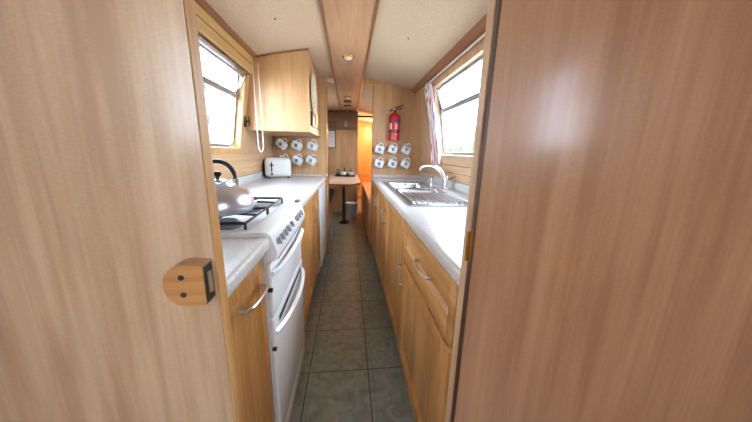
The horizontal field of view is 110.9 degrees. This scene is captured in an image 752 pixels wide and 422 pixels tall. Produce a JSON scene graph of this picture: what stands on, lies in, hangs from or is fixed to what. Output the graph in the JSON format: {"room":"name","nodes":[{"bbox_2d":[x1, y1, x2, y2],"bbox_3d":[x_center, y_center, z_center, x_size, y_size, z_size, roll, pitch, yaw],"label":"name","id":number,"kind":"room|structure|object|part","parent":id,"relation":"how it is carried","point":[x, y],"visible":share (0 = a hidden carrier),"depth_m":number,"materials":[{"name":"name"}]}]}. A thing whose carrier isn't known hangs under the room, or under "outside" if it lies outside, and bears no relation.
{"room":"ship interior","nodes":[
{"label":"ship interior","id":0,"kind":"room"},
{"bbox_2d":[0,0,234,421],"bbox_3d":[-0.585,0.108,0.451,0.590,1.882,0.026,0,13,-6],"label":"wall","id":1,"kind":"structure","parent":0,"point":[103,189],"depth_m":0.43,"materials":[{"name":"brown wood"}]},
{"bbox_2d":[162,257,215,306],"bbox_3d":[-0.323,0.124,0.451,0.073,0.077,0.033,0,13,-6],"label":"door lock","id":2,"kind":"object","parent":1,"relation":"in","point":[190,283],"depth_m":0.44,"materials":[{"name":"brown wood"}]},
{"bbox_3d":[-0.293,0.124,0.454,0.002,0.066,0.024,0,13,-6],"label":"strike plate","id":3,"kind":"part","parent":2,"relation":"part of","materials":[{"name":"metal"}]},
{"bbox_2d":[184,0,241,421],"bbox_3d":[-0.291,0.107,0.484,0.002,1.885,0.025,0,13,-6],"label":"trim","id":4,"kind":"structure","parent":1,"relation":"attached to","point":[190,11],"depth_m":0.45,"materials":[{"name":"brown wood"}]},
{"bbox_2d":[229,75,273,178],"bbox_3d":[-1.007,-0.228,2.111,0.198,1.888,8.800,0,13,-6],"label":"wall","id":5,"kind":"structure","parent":0,"point":[250,141],"depth_m":2.12,"materials":[{"name":"brown wood"}]},
{"bbox_2d":[199,43,246,153],"bbox_3d":[-0.909,-0.615,1.393,0.166,0.606,0.900,0,13,-6],"label":"window","id":6,"kind":"structure","parent":5,"relation":"in","point":[234,146],"depth_m":1.77,"materials":[{"name":"white plastic"}]},
{"bbox_3d":[-0.937,-0.625,1.388,0.110,0.532,0.828,0,13,-6],"label":"frame","id":7,"kind":"part","parent":6,"relation":"part of","materials":[{"name":"metal"}]},
{"bbox_3d":[-0.911,-0.615,1.393,0.152,0.606,0.900,0,13,-6],"label":"casing","id":8,"kind":"part","parent":6,"relation":"part of","materials":[{"name":"brown wood"}]},
{"bbox_2d":[195,2,263,151],"bbox_3d":[-0.793,-0.586,1.158,0.085,0.634,1.468,0,13,-6],"label":"blind pelmet","id":9,"kind":"object","parent":6,"relation":"attached to","point":[212,36],"visible":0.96,"depth_m":1.37,"materials":[{"name":"brown wood"}]},
{"bbox_3d":[-0.850,-0.730,1.870,0.043,0.599,0.007,0,13,-6],"label":"blind cord","id":10,"kind":"part","parent":9,"relation":"part of","materials":[{"name":"white fabric"}]},
{"bbox_2d":[194,0,256,60],"bbox_3d":[-0.936,-1.240,2.500,0.060,0.065,4.609,0,13,-6],"label":"crown molding","id":11,"kind":"structure","parent":5,"relation":"attached to","point":[203,4],"depth_m":1.36,"materials":[{"name":"brown wood"}]},
{"bbox_2d":[212,153,272,178],"bbox_3d":[-0.970,-0.259,1.560,0.035,0.166,2.358,0,13,-6],"label":"trim","id":12,"kind":"structure","parent":5,"relation":"attached to","point":[248,165],"depth_m":1.92,"materials":[{"name":"brown wood"}]},
{"bbox_2d":[244,115,249,126],"bbox_3d":[-0.937,-0.652,1.881,0.044,0.080,0.028,0,13,-6],"label":"cleat","id":13,"kind":"object","parent":5,"relation":"attached to","point":[245,119],"visible":0.87,"depth_m":1.87,"materials":[{"name":"metal"}]},
{"bbox_2d":[246,48,320,136],"bbox_3d":[-0.758,-0.964,2.246,0.488,0.572,0.753,0,13,-6],"label":"upper cabinet","id":14,"kind":"object","parent":5,"relation":"attached to","point":[284,76],"depth_m":1.90,"materials":[{"name":"brown wood"}]},
{"bbox_3d":[-0.681,-1.118,1.837,0.399,0.088,0.012,0,13,-6],"label":"cornice","id":15,"kind":"part","parent":14,"relation":"part of","materials":[{"name":"brown wood"}]},
{"bbox_3d":[-0.769,-0.695,2.310,0.463,0.018,0.709,0,13,-6],"label":"panel","id":16,"kind":"part","parent":14,"relation":"part of","materials":[{"name":"brown wood"}]},
{"bbox_3d":[-0.523,-0.928,2.095,0.018,0.468,0.340,0,13,-6],"label":"door","id":17,"kind":"part","parent":14,"relation":"part of","materials":[{"name":"brown wood"}]},
{"bbox_3d":[-0.505,-0.735,2.089,0.016,0.106,0.210,0,13,-6],"label":"small frame","id":18,"kind":"part","parent":14,"relation":"part of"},
{"bbox_3d":[-0.536,-1.215,2.216,0.017,0.030,0.709,0,13,-6],"label":"rail","id":19,"kind":"part","parent":14,"relation":"part of","materials":[{"name":"brown wood"}]},
{"bbox_2d":[311,73,316,113],"bbox_3d":[-0.505,-0.935,2.090,0.014,0.322,0.322,0,13,-6],"label":"decorative plate","id":20,"kind":"object","parent":14,"relation":"attached to","point":[313,84],"visible":0.99,"depth_m":2.07,"materials":[{"name":"ceramic"}]},
{"bbox_3d":[-0.548,-0.720,2.327,0.017,0.035,0.709,0,13,-6],"label":"rail","id":21,"kind":"part","parent":14,"relation":"part of","materials":[{"name":"brown wood"}]},
{"bbox_3d":[-0.559,-1.007,2.439,0.018,0.468,0.360,0,13,-6],"label":"door","id":22,"kind":"part","parent":14,"relation":"part of","materials":[{"name":"brown wood"}]},
{"bbox_2d":[328,129,357,210],"bbox_3d":[-0.853,-0.929,4.972,1.001,1.904,0.030,0,13,-6],"label":"wall","id":23,"kind":"structure","parent":0,"point":[345,154],"depth_m":4.97,"materials":[{"name":"brown wood"}]},
{"bbox_2d":[328,130,335,147],"bbox_3d":[-0.863,-1.351,4.850,0.218,0.330,0.018,0,13,-6],"label":"picture","id":24,"kind":"object","parent":23,"relation":"attached to","point":[331,133],"visible":0.63,"depth_m":4.85,"materials":[{"name":"paper"}]},
{"bbox_2d":[328,111,357,129],"bbox_3d":[-0.712,-1.640,4.697,0.765,0.300,0.217,0,13,-6],"label":"locker","id":25,"kind":"object","parent":23,"relation":"attached to","point":[336,119],"visible":0.7,"depth_m":4.61,"materials":[{"name":"brown wood"}]},
{"bbox_3d":[-0.891,-1.618,4.580,0.375,0.290,0.017,0,13,-6],"label":"door","id":26,"kind":"part","parent":25,"relation":"part of","materials":[{"name":"brown wood"}]},
{"bbox_3d":[-0.512,-1.618,4.620,0.373,0.290,0.017,0,13,-6],"label":"door","id":27,"kind":"part","parent":25,"relation":"part of","materials":[{"name":"brown wood"}]},
{"bbox_2d":[358,115,371,117],"bbox_3d":[-0.132,-1.767,4.854,0.408,0.035,0.045,0,13,-6],"label":"trim","id":28,"kind":"structure","parent":23,"relation":"attached to","point":[359,116],"depth_m":4.83,"materials":[{"name":"brown wood"}]},
{"bbox_2d":[205,0,488,123],"bbox_3d":[-0.208,-1.168,1.980,1.600,0.172,8.800,0,13,-6],"label":"ceiling","id":29,"kind":"structure","parent":0,"point":[432,28],"depth_m":1.53,"materials":[{"name":"beige paint"}]},
{"bbox_2d":[322,0,375,111],"bbox_3d":[-0.268,-1.331,2.550,0.268,0.012,4.609,0,13,-6],"label":"board","id":30,"kind":"object","parent":29,"relation":"attached to","point":[348,22],"visible":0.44,"depth_m":1.71,"materials":[{"name":"brown wood"}]},
{"bbox_2d":[342,54,354,59],"bbox_3d":[-0.215,-1.188,2.011,0.098,0.026,0.098,0,13,-6],"label":"ceiling lamp","id":31,"kind":"object","parent":30,"relation":"attached to","point":[345,56],"visible":1,"depth_m":1.99,"materials":[{"name":"white glass"}]},
{"bbox_2d":[272,77,421,253],"bbox_3d":[-0.297,-0.420,2.826,1.658,1.882,0.028,0,13,-6],"label":"wall","id":32,"kind":"structure","parent":0,"point":[387,96],"depth_m":2.74,"materials":[{"name":"brown wood"}]},
{"bbox_2d":[324,78,329,253],"bbox_3d":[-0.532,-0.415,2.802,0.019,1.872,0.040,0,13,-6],"label":"trim","id":33,"kind":"structure","parent":32,"relation":"attached to","point":[325,88],"depth_m":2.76,"materials":[{"name":"brown wood"}]},
{"bbox_2d":[318,0,340,110],"bbox_3d":[-0.408,-1.330,2.535,0.016,0.023,4.609,0,13,-6],"label":"trim","id":34,"kind":"structure","parent":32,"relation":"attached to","point":[320,1],"depth_m":1.73,"materials":[{"name":"brown wood"}]},
{"bbox_2d":[326,78,333,83],"bbox_3d":[-0.504,-1.333,2.647,0.149,0.047,0.054,0,13,-6],"label":"trim","id":35,"kind":"structure","parent":32,"relation":"attached to","point":[328,80],"depth_m":2.63,"materials":[{"name":"brown wood"}]},
{"bbox_2d":[356,0,379,111],"bbox_3d":[-0.127,-1.329,2.565,0.016,0.023,4.609,0,13,-6],"label":"trim","id":36,"kind":"structure","parent":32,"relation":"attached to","point":[377,1],"depth_m":1.71,"materials":[{"name":"brown wood"}]},
{"bbox_2d":[370,84,373,253],"bbox_3d":[-0.047,-0.416,2.853,0.012,1.874,0.040,0,13,-6],"label":"trim","id":37,"kind":"structure","parent":32,"relation":"attached to","point":[373,84],"depth_m":2.82,"materials":[{"name":"brown wood"}]},
{"bbox_2d":[364,78,379,84],"bbox_3d":[-0.041,-1.321,2.647,0.169,0.047,0.052,0,13,-6],"label":"trim","id":38,"kind":"structure","parent":32,"relation":"attached to","point":[367,81],"depth_m":2.62,"materials":[{"name":"brown wood"}]},
{"bbox_2d":[389,105,403,140],"bbox_3d":[0.196,-0.912,2.680,0.118,0.360,0.136,-11,18,-44],"label":"fire extinguisher","id":39,"kind":"object","parent":32,"relation":"attached to","point":[394,119],"visible":1,"depth_m":2.65,"materials":[{"name":"red paint"}]},
{"bbox_2d":[290,198,414,421],"bbox_3d":[-0.253,0.669,2.394,1.760,0.050,8.800,0,13,-6],"label":"floor","id":40,"kind":"structure","parent":0,"point":[351,370],"depth_m":1.59,"materials":[{"name":"tile"}]},
{"bbox_2d":[228,256,274,421],"bbox_3d":[-0.600,0.572,0.722,0.588,0.858,0.286,0,13,-6],"label":"base cabinet","id":41,"kind":"object","parent":40,"relation":"on","point":[247,303],"visible":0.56,"depth_m":0.74,"materials":[{"name":"brown wood"}]},
{"bbox_2d":[221,238,269,297],"bbox_3d":[-0.599,0.103,0.615,0.578,0.101,0.290,0,13,-6],"label":"countertop","id":42,"kind":"structure","parent":41,"relation":"on","point":[240,255],"depth_m":0.66,"materials":[{"name":"laminate"}]},
{"bbox_3d":[-0.319,0.232,0.695,0.035,0.029,0.159,0,13,-6],"label":"handle","id":43,"kind":"part","parent":41,"relation":"part of","materials":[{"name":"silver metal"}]},
{"bbox_2d":[219,197,304,421],"bbox_3d":[-0.623,0.440,1.114,0.595,0.942,0.530,0,13,-6],"label":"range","id":44,"kind":"object","parent":40,"relation":"on","point":[278,221],"visible":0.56,"depth_m":0.98,"materials":[{"name":"white metal"}]},
{"bbox_3d":[-0.528,0.043,0.908,0.104,0.025,0.104,0,13,-6],"label":"burner","id":45,"kind":"part","parent":44,"relation":"part of","materials":[{"name":"grey plastic"}]},
{"bbox_2d":[212,159,254,216],"bbox_3d":[-0.558,-0.088,0.901,0.238,0.182,0.220,0,13,-6],"label":"kettle","id":46,"kind":"object","parent":44,"relation":"on","point":[232,198],"visible":0.6,"depth_m":0.87,"materials":[{"name":"metal"}]},
{"bbox_3d":[-0.548,-0.123,0.894,0.028,0.028,0.028,0,13,-6],"label":"knob","id":47,"kind":"part","parent":46,"relation":"part of","materials":[{"name":"black plastic"}]},
{"bbox_3d":[-0.549,-0.104,0.898,0.088,0.014,0.088,0,13,-6],"label":"lid","id":48,"kind":"part","parent":46,"relation":"part of","materials":[{"name":"metal"}]},
{"bbox_3d":[-0.548,-0.138,0.890,0.101,0.081,0.079,0,13,-6],"label":"handle","id":49,"kind":"part","parent":46,"relation":"part of","materials":[{"name":"black plastic"}]},
{"bbox_3d":[-0.553,-0.013,1.150,0.076,0.025,0.076,0,13,-6],"label":"burner","id":50,"kind":"part","parent":44,"relation":"part of","materials":[{"name":"grey plastic"}]},
{"bbox_3d":[-0.313,0.094,0.839,0.020,0.028,0.023,0,13,-6],"label":"knob","id":51,"kind":"part","parent":44,"relation":"part of","materials":[{"name":"grey plastic"}]},
{"bbox_3d":[-0.317,0.085,0.881,0.020,0.028,0.023,0,13,-6],"label":"knob","id":52,"kind":"part","parent":44,"relation":"part of","materials":[{"name":"grey plastic"}]},
{"bbox_3d":[-0.370,0.205,1.089,0.016,0.193,0.520,0,13,-6],"label":"grill door","id":53,"kind":"part","parent":44,"relation":"part of","materials":[{"name":"white metal"}]},
{"bbox_3d":[-0.354,0.056,1.056,0.041,0.099,0.524,0,13,-6],"label":"control panel","id":54,"kind":"part","parent":44,"relation":"part of","materials":[{"name":"white metal"}]},
{"bbox_3d":[-0.322,0.075,0.924,0.020,0.028,0.023,0,13,-6],"label":"knob","id":55,"kind":"part","parent":44,"relation":"part of","materials":[{"name":"grey plastic"}]},
{"bbox_3d":[-0.378,0.544,1.165,0.016,0.488,0.520,0,13,-6],"label":"oven door","id":56,"kind":"part","parent":44,"relation":"part of","materials":[{"name":"white metal"}]},
{"bbox_3d":[-0.349,0.146,1.077,0.043,0.024,0.502,0,13,-6],"label":"handle","id":57,"kind":"part","parent":44,"relation":"part of","materials":[{"name":"white metal"}]},
{"bbox_3d":[-0.351,0.361,1.126,0.051,0.026,0.502,0,13,-6],"label":"handle","id":58,"kind":"part","parent":44,"relation":"part of","materials":[{"name":"white metal"}]},
{"bbox_3d":[-0.386,0.824,1.228,0.014,0.074,0.520,0,13,-6],"label":"drawer","id":59,"kind":"part","parent":44,"relation":"part of","materials":[{"name":"white metal"}]},
{"bbox_2d":[300,189,320,326],"bbox_3d":[-0.720,0.313,1.858,0.588,0.858,0.977,0,13,-6],"label":"base cabinet","id":60,"kind":"object","parent":40,"relation":"on","point":[310,240],"visible":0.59,"depth_m":1.82,"materials":[{"name":"brown wood"}]},
{"bbox_2d":[227,171,325,206],"bbox_3d":[-0.746,-0.217,2.019,0.578,0.101,1.532,0,13,-6],"label":"countertop","id":61,"kind":"structure","parent":60,"relation":"on","point":[303,187],"depth_m":1.93,"materials":[{"name":"laminate"}]},
{"bbox_2d":[263,157,290,177],"bbox_3d":[-0.954,-0.418,2.490,0.248,0.193,0.184,-6,15,-29],"label":"toaster","id":62,"kind":"object","parent":61,"relation":"on","point":[272,166],"visible":0.93,"depth_m":2.42,"materials":[{"name":"white plastic"}]},
{"bbox_3d":[-1.056,-0.408,2.441,0.019,0.150,0.116,-6,15,-29],"label":"panel","id":63,"kind":"part","parent":62,"relation":"part of","materials":[{"name":"black plastic"}]},
{"bbox_3d":[-0.446,0.304,1.640,0.020,0.715,0.493,0,13,-6],"label":"door","id":64,"kind":"part","parent":60,"relation":"part of","materials":[{"name":"brown wood"}]},
{"bbox_3d":[-0.496,0.196,2.112,0.020,0.715,0.473,0,13,-6],"label":"door","id":65,"kind":"part","parent":60,"relation":"part of","materials":[{"name":"brown wood"}]},
{"bbox_2d":[318,182,326,275],"bbox_3d":[-0.802,0.150,2.603,0.550,0.845,0.537,0,13,-6],"label":"fridge","id":66,"kind":"object","parent":40,"relation":"on","point":[322,189],"visible":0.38,"depth_m":2.48,"materials":[{"name":"grey plastic"}]},
{"bbox_2d":[329,189,333,220],"bbox_3d":[-1.002,-0.019,4.218,0.540,0.455,1.795,0,13,-6],"label":"bench","id":67,"kind":"object","parent":40,"relation":"on","point":[331,191],"visible":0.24,"depth_m":4.56,"materials":[{"name":"brown wood"}]},
{"bbox_2d":[329,189,333,204],"bbox_3d":[-0.993,-0.195,4.176,0.530,0.093,1.790,0,13,-6],"label":"cushion","id":68,"kind":"object","parent":67,"relation":"on","point":[331,191],"depth_m":4.46,"materials":[{"name":"teal fabric"}]},
{"bbox_2d":[329,174,360,223],"bbox_3d":[-0.559,-0.152,4.190,0.570,0.746,1.456,0,13,-6],"label":"table","id":69,"kind":"object","parent":40,"relation":"on","point":[334,180],"visible":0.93,"depth_m":4.03,"materials":[{"name":"laminate"}]},
{"bbox_3d":[-0.537,-0.168,4.287,0.046,0.692,0.046,0,13,-6],"label":"leg","id":70,"kind":"part","parent":69,"relation":"part of","materials":[{"name":"metal"}]},
{"bbox_2d":[335,174,354,176],"bbox_3d":[-0.546,-0.634,4.572,0.340,0.026,0.270,0,13,-6],"label":"tray","id":71,"kind":"object","parent":69,"relation":"on","point":[339,175],"visible":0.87,"depth_m":4.45,"materials":[{"name":"black plastic"}]},
{"bbox_2d":[345,201,356,219],"bbox_3d":[-0.441,-0.005,4.572,0.220,0.296,0.220,0,13,-6],"label":"waste bin","id":72,"kind":"object","parent":40,"relation":"on","point":[351,206],"visible":0.98,"depth_m":4.50,"materials":[{"name":"plastic"}]},
{"bbox_2d":[361,182,370,245],"bbox_3d":[0.098,-0.052,4.191,0.572,0.582,2.052,0,13,-6],"label":"locker","id":73,"kind":"object","parent":40,"relation":"on","point":[366,187],"visible":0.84,"depth_m":3.88,"materials":[{"name":"brown wood"}]},
{"bbox_3d":[-0.249,-0.204,4.809,0.012,0.490,0.650,0,13,-6],"label":"door","id":74,"kind":"part","parent":73,"relation":"part of","materials":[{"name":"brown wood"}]},
{"bbox_3d":[-0.181,-0.055,4.160,0.012,0.490,0.650,0,13,-6],"label":"door","id":75,"kind":"part","parent":73,"relation":"part of","materials":[{"name":"brown wood"}]},
{"bbox_3d":[0.104,-0.325,4.129,0.572,0.022,2.052,0,13,-6],"label":"lid","id":76,"kind":"part","parent":73,"relation":"part of","materials":[{"name":"brown wood"}]},
{"bbox_3d":[-0.112,0.093,3.510,0.012,0.490,0.650,0,13,-6],"label":"door","id":77,"kind":"part","parent":73,"relation":"part of","materials":[{"name":"brown wood"}]},
{"bbox_2d":[371,182,377,258],"bbox_3d":[0.236,0.138,2.736,0.588,0.858,0.494,0,13,-6],"label":"base cabinet","id":78,"kind":"object","parent":40,"relation":"on","point":[375,188],"visible":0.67,"depth_m":2.77,"materials":[{"name":"brown wood"}]},
{"bbox_2d":[376,188,404,346],"bbox_3d":[0.322,0.324,1.921,0.588,0.858,1.183,0,13,-6],"label":"base cabinet","id":79,"kind":"object","parent":40,"relation":"on","point":[390,224],"visible":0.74,"depth_m":1.71,"materials":[{"name":"brown wood"}]},
{"bbox_3d":[0.045,0.197,2.167,0.020,0.715,0.584,0,13,-6],"label":"door","id":80,"kind":"part","parent":79,"relation":"part of","materials":[{"name":"brown wood"}]},
{"bbox_3d":[0.049,0.043,1.871,0.035,0.124,0.019,0,13,-6],"label":"handle","id":81,"kind":"part","parent":79,"relation":"part of","materials":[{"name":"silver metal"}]},
{"bbox_3d":[0.105,0.327,1.595,0.020,0.715,0.588,0,13,-6],"label":"door","id":82,"kind":"part","parent":79,"relation":"part of","materials":[{"name":"brown wood"}]},
{"bbox_2d":[372,172,468,285],"bbox_3d":[0.356,-0.125,1.730,0.570,0.101,2.358,0,13,-6],"label":"countertop","id":83,"kind":"structure","parent":79,"relation":"on","point":[441,230],"depth_m":1.04,"materials":[{"name":"laminate"}]},
{"bbox_2d":[381,181,467,206],"bbox_3d":[0.289,-0.083,1.885,0.374,0.164,1.143,0,13,-6],"label":"sink","id":84,"kind":"object","parent":83,"relation":"in","point":[412,193],"visible":0.88,"depth_m":1.59,"materials":[{"name":"metal"}]},
{"bbox_3d":[0.264,-0.145,2.170,0.306,0.156,0.426,0,13,-6],"label":"bowl","id":85,"kind":"part","parent":84,"relation":"part of","materials":[{"name":"metal"}]},
{"bbox_3d":[0.302,-0.098,1.809,0.306,0.086,0.186,0,13,-6],"label":"bowl","id":86,"kind":"part","parent":84,"relation":"part of","materials":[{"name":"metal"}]},
{"bbox_2d":[425,176,433,185],"bbox_3d":[0.448,-0.253,2.165,0.081,0.082,0.045,0,13,-6],"label":"tap","id":87,"kind":"object","parent":83,"relation":"on","point":[432,177],"visible":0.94,"depth_m":2.15,"materials":[{"name":"silver metal"}]},
{"bbox_2d":[419,164,455,189],"bbox_3d":[0.480,-0.267,2.000,0.070,0.184,0.338,-11,17,-42],"label":"mixer tap","id":88,"kind":"object","parent":83,"relation":"on","point":[446,179],"visible":1,"depth_m":1.96,"materials":[{"name":"silver metal"}]},
{"bbox_3d":[0.443,-0.303,2.018,0.251,0.124,0.038,12,16,39],"label":"spout","id":89,"kind":"part","parent":88,"relation":"part of","materials":[{"name":"silver metal"}]},
{"bbox_2d":[395,221,458,421],"bbox_3d":[0.414,0.530,1.019,0.593,0.858,0.673,0,13,-6],"label":"base cabinet","id":90,"kind":"object","parent":40,"relation":"on","point":[428,293],"visible":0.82,"depth_m":0.91,"materials":[{"name":"brown wood"}]},
{"bbox_3d":[0.110,0.306,1.244,0.035,0.119,0.019,0,13,-6],"label":"handle","id":91,"kind":"part","parent":90,"relation":"part of","materials":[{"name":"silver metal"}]},
{"bbox_3d":[0.154,0.200,0.902,0.029,0.019,0.159,0,13,-6],"label":"handle","id":92,"kind":"part","parent":90,"relation":"part of","materials":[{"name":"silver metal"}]},
{"bbox_3d":[0.160,0.556,1.025,0.020,0.523,0.610,0,13,-6],"label":"door","id":93,"kind":"part","parent":90,"relation":"part of","materials":[{"name":"brown wood"}]},
{"bbox_3d":[0.174,0.202,0.946,0.020,0.182,0.610,0,13,-6],"label":"drawer","id":94,"kind":"part","parent":90,"relation":"part of","materials":[{"name":"brown wood"}]},
{"bbox_2d":[358,122,371,125],"bbox_3d":[-0.679,-1.283,6.457,1.720,1.950,0.030,0,13,-6],"label":"wall","id":95,"kind":"structure","parent":0,"point":[359,123],"depth_m":6.29,"materials":[{"name":"brown wood"}]},
{"bbox_2d":[357,125,371,197],"bbox_3d":[-0.316,-1.200,6.447,0.680,1.790,0.080,0,13,-6],"label":"door","id":96,"kind":"structure","parent":95,"relation":"in","point":[364,131],"depth_m":6.43,"materials":[{"name":"brown wood"}]},
{"bbox_2d":[415,36,484,184],"bbox_3d":[0.545,-0.227,2.274,0.198,1.888,8.800,0,13,-6],"label":"wall","id":97,"kind":"structure","parent":0,"point":[422,111],"depth_m":2.54,"materials":[{"name":"brown wood"}]},
{"bbox_2d":[420,157,471,184],"bbox_3d":[0.624,-0.258,1.728,0.035,0.166,2.358,0,13,-6],"label":"trim","id":98,"kind":"structure","parent":97,"relation":"attached to","point":[463,173],"depth_m":1.98,"materials":[{"name":"brown wood"}]},
{"bbox_2d":[411,14,486,93],"bbox_3d":[0.397,-1.239,2.640,0.060,0.065,4.609,0,13,-6],"label":"crown molding","id":99,"kind":"structure","parent":97,"relation":"attached to","point":[478,30],"depth_m":1.62,"materials":[{"name":"brown wood"}]},
{"bbox_2d":[425,33,484,161],"bbox_3d":[0.591,-0.618,1.571,0.184,0.635,1.600,0,13,-6],"label":"window","id":100,"kind":"structure","parent":97,"relation":"in","point":[474,57],"depth_m":1.86,"materials":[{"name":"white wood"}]},
{"bbox_2d":[424,82,441,163],"bbox_3d":[0.488,-0.743,2.243,0.135,0.655,0.270,0,13,-6],"label":"curtain","id":101,"kind":"object","parent":100,"relation":"hanging from","point":[434,140],"visible":1,"depth_m":2.20,"materials":[{"name":"fabric"}]},
{"bbox_3d":[0.534,-0.921,1.496,0.055,0.014,1.600,0,13,-6],"label":"curtain rail","id":102,"kind":"part","parent":100,"relation":"part of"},
{"bbox_3d":[0.618,-0.639,1.667,0.112,0.542,1.058,0,13,-6],"label":"frame","id":103,"kind":"part","parent":100,"relation":"part of","materials":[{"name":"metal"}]},
{"bbox_3d":[0.479,0.109,0.565,0.586,1.882,0.023,0,13,-6],"label":"wall","id":104,"kind":"structure","parent":0,"visible":0},
{"bbox_2d":[445,0,495,421],"bbox_3d":[0.185,0.107,0.536,0.006,1.885,0.022,0,13,-6],"label":"trim","id":105,"kind":"structure","parent":104,"relation":"attached to","point":[491,3],"depth_m":0.50,"materials":[{"name":"brown wood"}]},
{"bbox_2d":[450,0,751,421],"bbox_3d":[0.474,0.159,0.482,0.606,1.780,0.026,3,13,6],"label":"door","id":106,"kind":"structure","parent":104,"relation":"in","point":[608,251],"depth_m":0.45,"materials":[{"name":"brown wood"}]},
{"label":"outside","id":107,"kind":"structure","parent":0,"visible":0},
{"bbox_3d":[-15.795,0.336,1.509,28.900,0.250,46.000,0,13,-6],"label":"ground","id":108,"kind":"structure","parent":107,"visible":0},
{"bbox_2d":[200,48,233,143],"bbox_3d":[-9.924,-5.728,13.116,5.600,6.750,22.600,0,13,-6],"label":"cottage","id":109,"kind":"structure","parent":108,"relation":"on","point":[218,104],"depth_m":11.88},
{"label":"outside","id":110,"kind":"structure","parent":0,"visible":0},
{"bbox_3d":[15.134,0.356,4.766,28.900,0.250,46.000,0,13,-6],"label":"ground","id":111,"kind":"structure","parent":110,"visible":0},
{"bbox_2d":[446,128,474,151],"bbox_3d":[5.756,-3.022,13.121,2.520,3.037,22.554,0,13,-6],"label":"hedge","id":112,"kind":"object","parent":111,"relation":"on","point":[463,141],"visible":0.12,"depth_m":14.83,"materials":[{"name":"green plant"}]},
{"bbox_3d":[-0.920,-0.734,2.652,0.012,0.026,0.042,0,13,-6],"label":"hook","id":113,"kind":"object","parent":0,"visible":0},
{"bbox_2d":[275,138,287,149],"bbox_3d":[-0.961,-0.680,2.630,0.120,0.120,0.084,3,13,6],"label":"mug","id":114,"kind":"object","parent":113,"relation":"hanging from","point":[280,143],"visible":1,"depth_m":2.60,"materials":[{"name":"ceramic"}]},
{"bbox_3d":[-0.783,-0.734,2.667,0.012,0.026,0.042,0,13,-6],"label":"hook","id":115,"kind":"object","parent":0,"visible":0},
{"bbox_2d":[291,139,302,150],"bbox_3d":[-0.809,-0.676,2.647,0.115,0.124,0.084,2,13,5],"label":"mug","id":116,"kind":"object","parent":115,"relation":"hanging from","point":[295,144],"visible":1,"depth_m":2.62,"materials":[{"name":"ceramic"}]},
{"bbox_3d":[-0.638,-0.734,2.682,0.012,0.026,0.042,0,13,-6],"label":"hook","id":117,"kind":"object","parent":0,"visible":0},
{"bbox_2d":[307,139,317,151],"bbox_3d":[-0.653,-0.676,2.663,0.108,0.123,0.084,2,13,4],"label":"mug","id":118,"kind":"object","parent":117,"relation":"hanging from","point":[311,145],"visible":1,"depth_m":2.63,"materials":[{"name":"ceramic"}]},
{"bbox_3d":[-0.787,-0.586,2.700,0.012,0.026,0.042,0,13,-6],"label":"hook","id":119,"kind":"object","parent":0,"visible":0},
{"bbox_2d":[291,154,302,165],"bbox_3d":[-0.815,-0.528,2.680,0.116,0.124,0.084,2,13,5],"label":"mug","id":120,"kind":"object","parent":119,"relation":"hanging from","point":[296,160],"visible":1,"depth_m":2.65,"materials":[{"name":"ceramic"}]},
{"bbox_3d":[-0.641,-0.586,2.715,0.012,0.026,0.042,0,13,-6],"label":"hook","id":121,"kind":"object","parent":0,"visible":0},
{"bbox_2d":[305,154,316,165],"bbox_3d":[-0.674,-0.529,2.695,0.118,0.123,0.084,3,13,5],"label":"mug","id":122,"kind":"object","parent":121,"relation":"hanging from","point":[310,160],"visible":1,"depth_m":2.66,"materials":[{"name":"ceramic"}]},
{"bbox_3d":[0.056,-0.720,2.758,0.012,0.026,0.042,0,13,-6],"label":"hook","id":123,"kind":"object","parent":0,"visible":0},
{"bbox_2d":[374,143,384,153],"bbox_3d":[0.039,-0.662,2.739,0.110,0.123,0.084,2,13,4],"label":"mug","id":124,"kind":"object","parent":123,"relation":"hanging from","point":[379,149],"visible":1,"depth_m":2.71,"materials":[{"name":"ceramic"}]},
{"bbox_3d":[0.203,-0.720,2.774,0.012,0.026,0.042,0,13,-6],"label":"hook","id":125,"kind":"object","parent":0,"visible":0},
{"bbox_2d":[387,143,397,154],"bbox_3d":[0.179,-0.662,2.754,0.114,0.124,0.084,2,13,4],"label":"mug","id":126,"kind":"object","parent":125,"relation":"hanging from","point":[392,149],"visible":1,"depth_m":2.72,"materials":[{"name":"ceramic"}]},
{"bbox_3d":[0.350,-0.720,2.789,0.012,0.026,0.042,0,13,-6],"label":"hook","id":127,"kind":"object","parent":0,"visible":0},
{"bbox_2d":[401,143,410,154],"bbox_3d":[0.322,-0.662,2.769,0.116,0.124,0.084,2,13,5],"label":"mug","id":128,"kind":"object","parent":127,"relation":"hanging from","point":[406,150],"visible":1,"depth_m":2.74,"materials":[{"name":"ceramic"}]},
{"bbox_3d":[0.052,-0.574,2.791,0.012,0.026,0.042,0,13,-6],"label":"hook","id":129,"kind":"object","parent":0,"visible":0},
{"bbox_2d":[374,157,383,168],"bbox_3d":[0.033,-0.515,2.772,0.111,0.124,0.084,2,13,4],"label":"mug","id":130,"kind":"object","parent":129,"relation":"hanging from","point":[378,163],"visible":1,"depth_m":2.74,"materials":[{"name":"ceramic"}]},
{"bbox_3d":[0.200,-0.574,2.806,0.012,0.026,0.042,0,13,-6],"label":"hook","id":131,"kind":"object","parent":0,"visible":0},
{"bbox_2d":[387,157,397,168],"bbox_3d":[0.178,-0.515,2.787,0.113,0.124,0.084,2,13,4],"label":"mug","id":132,"kind":"object","parent":131,"relation":"hanging from","point":[392,164],"visible":1,"depth_m":2.75,"materials":[{"name":"ceramic"}]},
{"bbox_3d":[0.347,-0.574,2.822,0.012,0.026,0.042,0,13,-6],"label":"hook","id":133,"kind":"object","parent":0,"visible":0},
{"bbox_2d":[400,158,410,168],"bbox_3d":[0.317,-0.516,2.802,0.117,0.124,0.084,3,13,5],"label":"mug","id":134,"kind":"object","parent":133,"relation":"hanging from","point":[405,164],"visible":1,"depth_m":2.77,"materials":[{"name":"ceramic"}]}
]}

